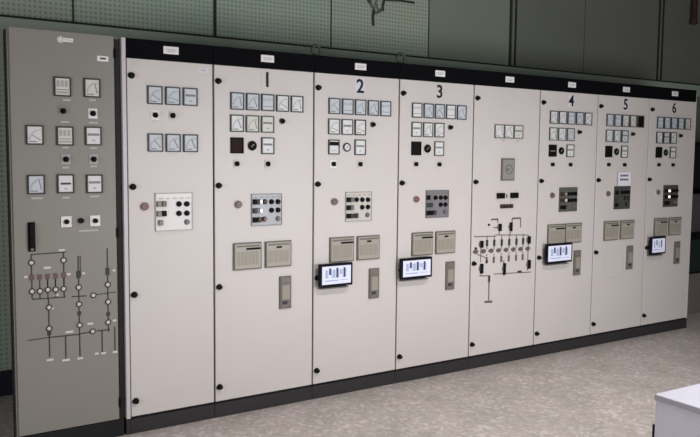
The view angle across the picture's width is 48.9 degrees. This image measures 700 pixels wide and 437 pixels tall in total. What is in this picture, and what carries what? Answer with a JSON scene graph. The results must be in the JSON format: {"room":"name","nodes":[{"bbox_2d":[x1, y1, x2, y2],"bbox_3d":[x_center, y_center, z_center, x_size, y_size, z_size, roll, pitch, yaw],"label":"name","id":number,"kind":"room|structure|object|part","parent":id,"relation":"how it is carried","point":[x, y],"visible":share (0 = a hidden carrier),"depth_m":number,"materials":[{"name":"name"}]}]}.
{"room":"electrical room","nodes":[
{"label":"electrical room","id":0,"kind":"room"},
{"bbox_2d":[0,0,699,370],"bbox_3d":[1.036,-1.591,7.032,15.000,5.200,0.150,-3,6,-33],"label":"wall","id":1,"kind":"structure","parent":0,"point":[604,37],"depth_m":6.73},
{"bbox_2d":[0,369,12,395],"bbox_3d":[1.060,0.924,7.165,15.000,0.164,0.019,-3,6,-33],"label":"baseboard","id":2,"kind":"structure","parent":1,"relation":"attached to","point":[6,388],"depth_m":5.00,"materials":[{"name":"black"}]},
{"bbox_2d":[213,0,216,35],"bbox_3d":[-0.972,-2.709,5.513,0.020,2.762,0.011,-3,6,-33],"label":"trim","id":3,"kind":"structure","parent":1,"relation":"attached to","point":[214,1],"depth_m":5.61,"materials":[{"name":"black metal"}]},
{"bbox_2d":[0,14,699,95],"bbox_3d":[1.079,-1.348,6.983,15.000,0.125,0.013,-3,6,-33],"label":"trim","id":4,"kind":"structure","parent":1,"relation":"attached to","point":[5,22],"depth_m":5.97,"materials":[{"name":"metal"}]},
{"bbox_2d":[367,0,414,25],"bbox_3d":[0.336,-1.975,6.434,0.519,0.751,0.024,-3,6,-33],"label":"cable bundle","id":5,"kind":"object","parent":1,"relation":"attached to","point":[370,1],"visible":1,"depth_m":6.38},
{"bbox_2d":[508,0,516,65],"bbox_3d":[1.544,-2.820,7.161,0.086,2.762,0.011,-3,6,-33],"label":"trim","id":6,"kind":"structure","parent":1,"relation":"attached to","point":[510,0],"depth_m":7.24,"materials":[{"name":"black metal"}]},
{"bbox_2d":[656,0,664,79],"bbox_3d":[3.425,-2.902,8.393,0.086,2.762,0.011,-3,6,-33],"label":"trim","id":7,"kind":"structure","parent":1,"relation":"attached to","point":[659,0],"depth_m":8.46,"materials":[{"name":"black metal"}]},
{"bbox_2d":[690,0,697,24],"bbox_3d":[3.894,-3.206,8.624,0.084,2.025,0.084,-3,6,-33],"label":"pipe","id":8,"kind":"object","parent":1,"relation":"attached to","point":[694,3],"visible":1,"depth_m":8.67,"materials":[{"name":"red metal"}]},
{"bbox_2d":[0,313,699,436],"bbox_3d":[3.517,1.383,3.446,15.000,0.100,9.280,-3,6,-33],"label":"floor","id":9,"kind":"structure","parent":0,"point":[609,389],"depth_m":4.92,"materials":[{"name":"stone"}]},
{"bbox_2d":[3,26,123,436],"bbox_3d":[-1.497,0.129,4.085,0.567,2.203,0.090,-3,6,-33],"label":"tall cabinet","id":10,"kind":"object","parent":9,"relation":"on","point":[62,111],"visible":1,"depth_m":4.06,"materials":[{"name":"grey metal"}]},
{"bbox_3d":[-1.639,0.094,3.965,0.036,0.152,0.008,-3,6,-33],"label":"handle","id":11,"kind":"part","parent":10,"relation":"part of","materials":[{"name":"black plastic"}]},
{"bbox_3d":[-1.632,0.091,3.954,0.022,0.128,0.018,-3,6,-33],"label":"lever","id":12,"kind":"part","parent":10,"relation":"part of","materials":[{"name":"black plastic"}]},
{"bbox_2d":[58,106,67,115],"bbox_3d":[-1.486,-0.558,3.996,0.048,0.053,0.030,-3,6,-33],"label":"switch","id":13,"kind":"object","parent":10,"relation":"attached to","point":[62,110],"depth_m":4.00,"materials":[{"name":"black plastic"}]},
{"bbox_3d":[-1.475,-0.925,3.986,0.081,0.034,0.005,-3,6,-33],"label":"name plate","id":14,"kind":"part","parent":10,"relation":"part of","materials":[{"name":"silver metal"}]},
{"bbox_2d":[61,154,70,163],"bbox_3d":[-1.481,-0.309,4.021,0.048,0.053,0.030,-3,6,-33],"label":"switch","id":15,"kind":"object","parent":10,"relation":"attached to","point":[65,158],"depth_m":4.02,"materials":[{"name":"black plastic"}]},
{"bbox_3d":[-1.400,0.065,4.124,0.100,0.009,0.002,-3,6,-33],"label":"caption plate","id":16,"kind":"part","parent":10,"relation":"part of","materials":[{"name":"white plastic"}]},
{"bbox_2d":[88,108,97,118],"bbox_3d":[-1.359,-0.556,4.080,0.048,0.053,0.030,-3,6,-33],"label":"switch","id":17,"kind":"object","parent":10,"relation":"attached to","point":[92,112],"depth_m":4.08,"materials":[{"name":"black plastic"}]},
{"bbox_2d":[89,154,97,163],"bbox_3d":[-1.361,-0.315,4.099,0.048,0.053,0.030,-3,6,-33],"label":"switch","id":18,"kind":"object","parent":10,"relation":"attached to","point":[93,158],"depth_m":4.10,"materials":[{"name":"black plastic"}]},
{"bbox_3d":[-1.316,-0.851,4.098,0.060,0.028,0.004,-3,6,-33],"label":"name plate","id":19,"kind":"part","parent":10,"relation":"part of","materials":[{"name":"white plastic"}]},
{"bbox_2d":[118,37,214,434],"bbox_3d":[-1.177,0.090,4.617,0.530,2.200,0.630,-3,6,-33],"label":"tall cabinet","id":20,"kind":"object","parent":9,"relation":"on","point":[165,87],"visible":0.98,"depth_m":4.36,"materials":[{"name":"beige metal"}]},
{"bbox_3d":[-1.396,0.098,4.488,0.022,2.200,0.604,-3,6,-33],"label":"panel","id":21,"kind":"part","parent":20,"relation":"part of","materials":[{"name":"paint"}]},
{"bbox_2d":[151,110,158,119],"bbox_3d":[-1.075,-0.573,4.266,0.048,0.053,0.030,-3,6,-33],"label":"switch","id":22,"kind":"object","parent":20,"relation":"attached to","point":[154,113],"depth_m":4.27,"materials":[{"name":"black plastic"}]},
{"bbox_2d":[157,211,161,216],"bbox_3d":[-1.069,-0.026,4.319,0.024,0.031,0.016,-3,6,-33],"label":"lamp","id":23,"kind":"object","parent":20,"relation":"on","point":[159,213],"depth_m":4.31,"materials":[{"name":"beige plastic"}]},
{"bbox_2d":[157,201,161,206],"bbox_3d":[-1.068,-0.081,4.314,0.024,0.031,0.016,-3,6,-33],"label":"lamp","id":24,"kind":"object","parent":20,"relation":"on","point":[159,203],"depth_m":4.31,"materials":[{"name":"beige plastic"}]},
{"bbox_2d":[162,201,166,206],"bbox_3d":[-1.044,-0.082,4.330,0.024,0.031,0.016,-3,6,-33],"label":"lamp","id":25,"kind":"object","parent":20,"relation":"on","point":[164,203],"depth_m":4.32,"materials":[{"name":"beige plastic"}]},
{"bbox_3d":[-1.022,0.086,4.375,0.150,0.008,0.002,-3,6,-33],"label":"caption plate","id":26,"kind":"part","parent":20,"relation":"part of","materials":[{"name":"white plastic"}]},
{"bbox_3d":[-0.999,-0.938,4.296,0.088,0.042,0.005,-3,6,-33],"label":"name plate","id":27,"kind":"part","parent":20,"relation":"part of","materials":[{"name":"white plastic"}]},
{"bbox_2d":[169,111,175,119],"bbox_3d":[-0.991,-0.578,4.320,0.042,0.046,0.030,-3,6,-33],"label":"switch","id":28,"kind":"object","parent":20,"relation":"attached to","point":[172,114],"depth_m":4.32,"materials":[{"name":"black plastic"}]},
{"bbox_3d":[-0.999,-0.038,4.374,0.220,0.215,0.010,-3,6,-33],"label":"control panel","id":29,"kind":"part","parent":20,"relation":"part of","materials":[{"name":"white metal"}]},
{"bbox_2d":[212,46,313,417],"bbox_3d":[-0.672,0.068,4.947,0.674,2.200,0.631,-3,6,-33],"label":"tall cabinet","id":30,"kind":"object","parent":9,"relation":"on","point":[262,100],"visible":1,"depth_m":4.69,"materials":[{"name":"beige metal"}]},
{"bbox_2d":[233,160,239,167],"bbox_3d":[-0.665,-0.324,4.557,0.042,0.046,0.030,-3,6,-33],"label":"switch","id":31,"kind":"object","parent":30,"relation":"attached to","point":[236,163],"depth_m":4.56,"materials":[{"name":"black plastic"}]},
{"bbox_3d":[-0.508,-0.054,4.696,0.207,0.194,0.010,-3,6,-33],"label":"control panel","id":32,"kind":"part","parent":30,"relation":"part of","materials":[{"name":"white metal"}]},
{"bbox_3d":[-0.496,-0.960,4.626,0.088,0.042,0.005,-3,6,-33],"label":"name plate","id":33,"kind":"part","parent":30,"relation":"part of","materials":[{"name":"white plastic"}]},
{"bbox_2d":[265,160,270,167],"bbox_3d":[-0.493,-0.331,4.670,0.042,0.046,0.030,-3,6,-33],"label":"switch","id":34,"kind":"object","parent":30,"relation":"attached to","point":[267,162],"depth_m":4.67,"materials":[{"name":"black plastic"}]},
{"bbox_2d":[279,118,285,123],"bbox_3d":[-0.411,-0.594,4.704,0.038,0.038,0.026,-3,6,-33],"label":"switch","id":35,"kind":"object","parent":30,"relation":"attached to","point":[281,120],"depth_m":4.70,"materials":[{"name":"black plastic"}]},
{"bbox_2d":[311,44,399,398],"bbox_3d":[-0.110,0.004,5.312,0.667,2.279,0.631,-3,6,-33],"label":"tall cabinet","id":36,"kind":"object","parent":9,"relation":"on","point":[356,101],"visible":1,"depth_m":5.07,"materials":[{"name":"beige metal"}]},
{"bbox_2d":[330,160,335,167],"bbox_3d":[-0.101,-0.349,4.927,0.048,0.053,0.030,-3,6,-33],"label":"switch","id":37,"kind":"object","parent":36,"relation":"attached to","point":[332,162],"depth_m":4.93,"materials":[{"name":"black plastic"}]},
{"bbox_2d":[318,262,352,289],"bbox_3d":[-0.101,0.368,4.971,0.250,0.164,0.058,-3,6,-33],"label":"touchscreen","id":38,"kind":"object","parent":36,"relation":"attached to","point":[331,275],"visible":1,"depth_m":4.94,"materials":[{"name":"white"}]},
{"bbox_3d":[0.057,-0.079,5.066,0.207,0.194,0.010,-3,6,-33],"label":"control panel","id":39,"kind":"part","parent":36,"relation":"part of","materials":[{"name":"white metal"}]},
{"bbox_2d":[357,161,362,167],"bbox_3d":[0.072,-0.355,5.040,0.042,0.046,0.030,-3,6,-33],"label":"switch","id":40,"kind":"object","parent":36,"relation":"attached to","point":[359,163],"depth_m":5.04,"materials":[{"name":"black plastic"}]},
{"bbox_3d":[0.069,-0.985,4.996,0.088,0.042,0.005,-3,6,-33],"label":"name plate","id":41,"kind":"part","parent":36,"relation":"part of","materials":[{"name":"white plastic"}]},
{"bbox_2d":[394,52,474,382],"bbox_3d":[0.451,-0.021,5.679,0.671,2.279,0.631,-3,6,-33],"label":"tall cabinet","id":42,"kind":"object","parent":9,"relation":"on","point":[434,180],"visible":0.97,"depth_m":5.43,"materials":[{"name":"beige metal"}]},
{"bbox_2d":[399,256,431,281],"bbox_3d":[0.447,0.347,5.330,0.272,0.159,0.058,-3,6,-33],"label":"touchscreen","id":43,"kind":"object","parent":42,"relation":"attached to","point":[416,268],"visible":1,"depth_m":5.30,"materials":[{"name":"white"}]},
{"bbox_2d":[413,161,417,167],"bbox_3d":[0.458,-0.373,5.293,0.042,0.046,0.030,-3,6,-33],"label":"switch","id":44,"kind":"object","parent":42,"relation":"attached to","point":[415,163],"depth_m":5.29,"materials":[{"name":"black plastic"}]},
{"bbox_3d":[0.615,-0.103,5.432,0.207,0.194,0.010,-3,6,-33],"label":"control panel","id":45,"kind":"part","parent":42,"relation":"part of","materials":[{"name":"grey metal"}]},
{"bbox_2d":[436,161,441,167],"bbox_3d":[0.630,-0.380,5.406,0.042,0.046,0.030,-3,6,-33],"label":"switch","id":46,"kind":"object","parent":42,"relation":"attached to","point":[438,163],"depth_m":5.41,"materials":[{"name":"black plastic"}]},
{"bbox_3d":[0.628,-1.009,5.362,0.088,0.042,0.005,-3,6,-33],"label":"name plate","id":47,"kind":"part","parent":42,"relation":"part of","materials":[{"name":"white plastic"}]},
{"bbox_2d":[467,70,540,368],"bbox_3d":[1.015,-0.007,6.056,0.681,2.200,0.625,-3,6,-33],"label":"tall cabinet","id":48,"kind":"object","parent":9,"relation":"on","point":[506,106],"visible":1,"depth_m":5.80,"materials":[{"name":"beige metal"}]},
{"bbox_2d":[478,264,483,273],"bbox_3d":[0.975,0.371,5.706,0.046,0.074,0.018,-3,6,-33],"label":"switch","id":49,"kind":"object","parent":48,"relation":"attached to","point":[480,266],"depth_m":5.70,"materials":[{"name":"black plastic"}]},
{"bbox_2d":[478,241,483,247],"bbox_3d":[0.973,0.190,5.689,0.048,0.052,0.018,-3,6,-33],"label":"switch","id":50,"kind":"object","parent":48,"relation":"attached to","point":[480,243],"depth_m":5.68,"materials":[{"name":"black plastic"}]},
{"bbox_2d":[497,224,501,230],"bbox_3d":[1.126,0.067,5.779,0.046,0.055,0.018,-3,6,-33],"label":"switch","id":51,"kind":"object","parent":48,"relation":"attached to","point":[499,226],"depth_m":5.77,"materials":[{"name":"black plastic"}]},
{"bbox_2d":[502,263,505,274],"bbox_3d":[1.170,0.382,5.835,0.037,0.090,0.018,-3,6,-33],"label":"switch","id":52,"kind":"object","parent":48,"relation":"attached to","point":[503,264],"depth_m":5.83,"materials":[{"name":"black plastic"}]},
{"bbox_3d":[1.185,-0.368,5.779,0.132,0.166,0.019,-3,6,-33],"label":"relay plate","id":53,"kind":"part","parent":48,"relation":"part of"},
{"bbox_3d":[1.190,-1.034,5.730,0.088,0.042,0.005,-3,6,-33],"label":"name plate","id":54,"kind":"part","parent":48,"relation":"part of","materials":[{"name":"white plastic"}]},
{"bbox_2d":[508,222,512,230],"bbox_3d":[1.221,0.063,5.841,0.040,0.068,0.018,-3,6,-33],"label":"switch","id":55,"kind":"object","parent":48,"relation":"attached to","point":[510,224],"depth_m":5.84,"materials":[{"name":"black plastic"}]},
{"bbox_2d":[526,260,530,268],"bbox_3d":[1.390,0.355,5.978,0.048,0.068,0.018,-3,6,-33],"label":"switch","id":56,"kind":"object","parent":48,"relation":"attached to","point":[528,262],"depth_m":5.97,"materials":[{"name":"black plastic"}]},
{"bbox_2d":[526,236,530,243],"bbox_3d":[1.386,0.166,5.959,0.046,0.057,0.018,-3,6,-33],"label":"switch","id":57,"kind":"object","parent":48,"relation":"attached to","point":[528,238],"depth_m":5.95,"materials":[{"name":"black plastic"}]},
{"bbox_2d":[532,76,598,356],"bbox_3d":[1.584,-0.031,6.425,0.672,2.200,0.631,-3,6,-33],"label":"tall cabinet","id":58,"kind":"object","parent":9,"relation":"on","point":[568,107],"visible":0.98,"depth_m":6.17,"materials":[{"name":"beige metal"}]},
{"bbox_2d":[543,242,572,265],"bbox_3d":[1.645,0.280,6.114,0.295,0.171,0.058,-3,6,-33],"label":"touchscreen","id":59,"kind":"object","parent":58,"relation":"attached to","point":[556,253],"visible":1,"depth_m":6.08,"materials":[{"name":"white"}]},
{"bbox_3d":[1.748,-0.153,6.175,0.207,0.194,0.010,-3,6,-33],"label":"control panel","id":60,"kind":"part","parent":58,"relation":"part of","materials":[{"name":"grey metal"}]},
{"bbox_3d":[1.761,-1.059,6.104,0.088,0.042,0.005,-3,6,-33],"label":"name plate","id":61,"kind":"part","parent":58,"relation":"part of","materials":[{"name":"white plastic"}]},
{"bbox_2d":[588,81,650,345],"bbox_3d":[2.148,-0.056,6.794,0.675,2.200,0.631,-3,6,-33],"label":"tall cabinet","id":62,"kind":"object","parent":9,"relation":"on","point":[623,109],"visible":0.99,"depth_m":6.54,"materials":[{"name":"beige metal"}]},
{"bbox_3d":[2.312,-0.178,6.544,0.207,0.194,0.010,-3,6,-33],"label":"control panel","id":63,"kind":"part","parent":62,"relation":"part of","materials":[{"name":"grey metal"}]},
{"bbox_2d":[618,172,630,185],"bbox_3d":[2.324,-0.335,6.536,0.170,0.116,0.011,-3,6,-33],"label":"paper note","id":64,"kind":"object","parent":62,"relation":"attached to","point":[624,178],"visible":1,"depth_m":6.53,"materials":[{"name":"white paper"}]},
{"bbox_3d":[2.324,-1.084,6.473,0.088,0.042,0.005,-3,6,-33],"label":"name plate","id":65,"kind":"part","parent":62,"relation":"part of","materials":[{"name":"white plastic"}]},
{"bbox_2d":[639,86,696,335],"bbox_3d":[2.719,-0.081,7.168,0.688,2.200,0.631,-3,6,-33],"label":"tall cabinet","id":66,"kind":"object","parent":9,"relation":"on","point":[672,111],"visible":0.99,"depth_m":6.92,"materials":[{"name":"beige metal"}]},
{"bbox_2d":[647,236,665,255],"bbox_3d":[2.706,0.243,6.810,0.210,0.171,0.058,-3,6,-33],"label":"touchscreen","id":67,"kind":"object","parent":66,"relation":"attached to","point":[657,245],"visible":1,"depth_m":6.78,"materials":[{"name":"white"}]},
{"bbox_3d":[2.877,-0.203,6.914,0.207,0.194,0.010,-3,6,-33],"label":"control panel","id":68,"kind":"part","parent":66,"relation":"part of","materials":[{"name":"grey metal"}]},
{"bbox_3d":[2.992,-0.090,7.367,0.014,2.190,0.598,-3,6,-33],"label":"panel","id":69,"kind":"part","parent":66,"relation":"part of","materials":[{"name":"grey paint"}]},
{"bbox_2d":[652,384,699,436],"bbox_3d":[1.987,0.997,2.773,1.604,0.750,0.906,-2,5,-31],"label":"console desk","id":70,"kind":"object","parent":9,"relation":"on","point":[677,411],"visible":1,"depth_m":2.66,"materials":[{"name":"white plastic"}]},
{"bbox_3d":[1.310,1.034,2.372,0.022,0.728,0.880,-2,5,-31],"label":"panel","id":71,"kind":"part","parent":70,"relation":"part of","materials":[{"name":"white metal"}]},
{"bbox_2d":[687,142,699,314],"bbox_3d":[3.535,0.074,8.123,1.030,1.750,0.640,-3,6,-33],"label":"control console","id":72,"kind":"object","parent":9,"relation":"on","point":[693,306],"visible":0.02,"depth_m":7.85,"materials":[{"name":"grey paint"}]},
{"bbox_2d":[690,232,699,239],"bbox_3d":[3.535,0.149,8.129,1.030,0.060,0.640,-3,6,-33],"label":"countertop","id":73,"kind":"structure","parent":72,"relation":"on","point":[694,235],"depth_m":7.71,"materials":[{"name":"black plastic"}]},
{"bbox_3d":[3.519,-0.077,8.129,1.000,0.390,0.450,-3,6,-33],"label":"instrument panel","id":74,"kind":"part","parent":72,"relation":"part of","materials":[{"name":"grey metal"}]}
]}

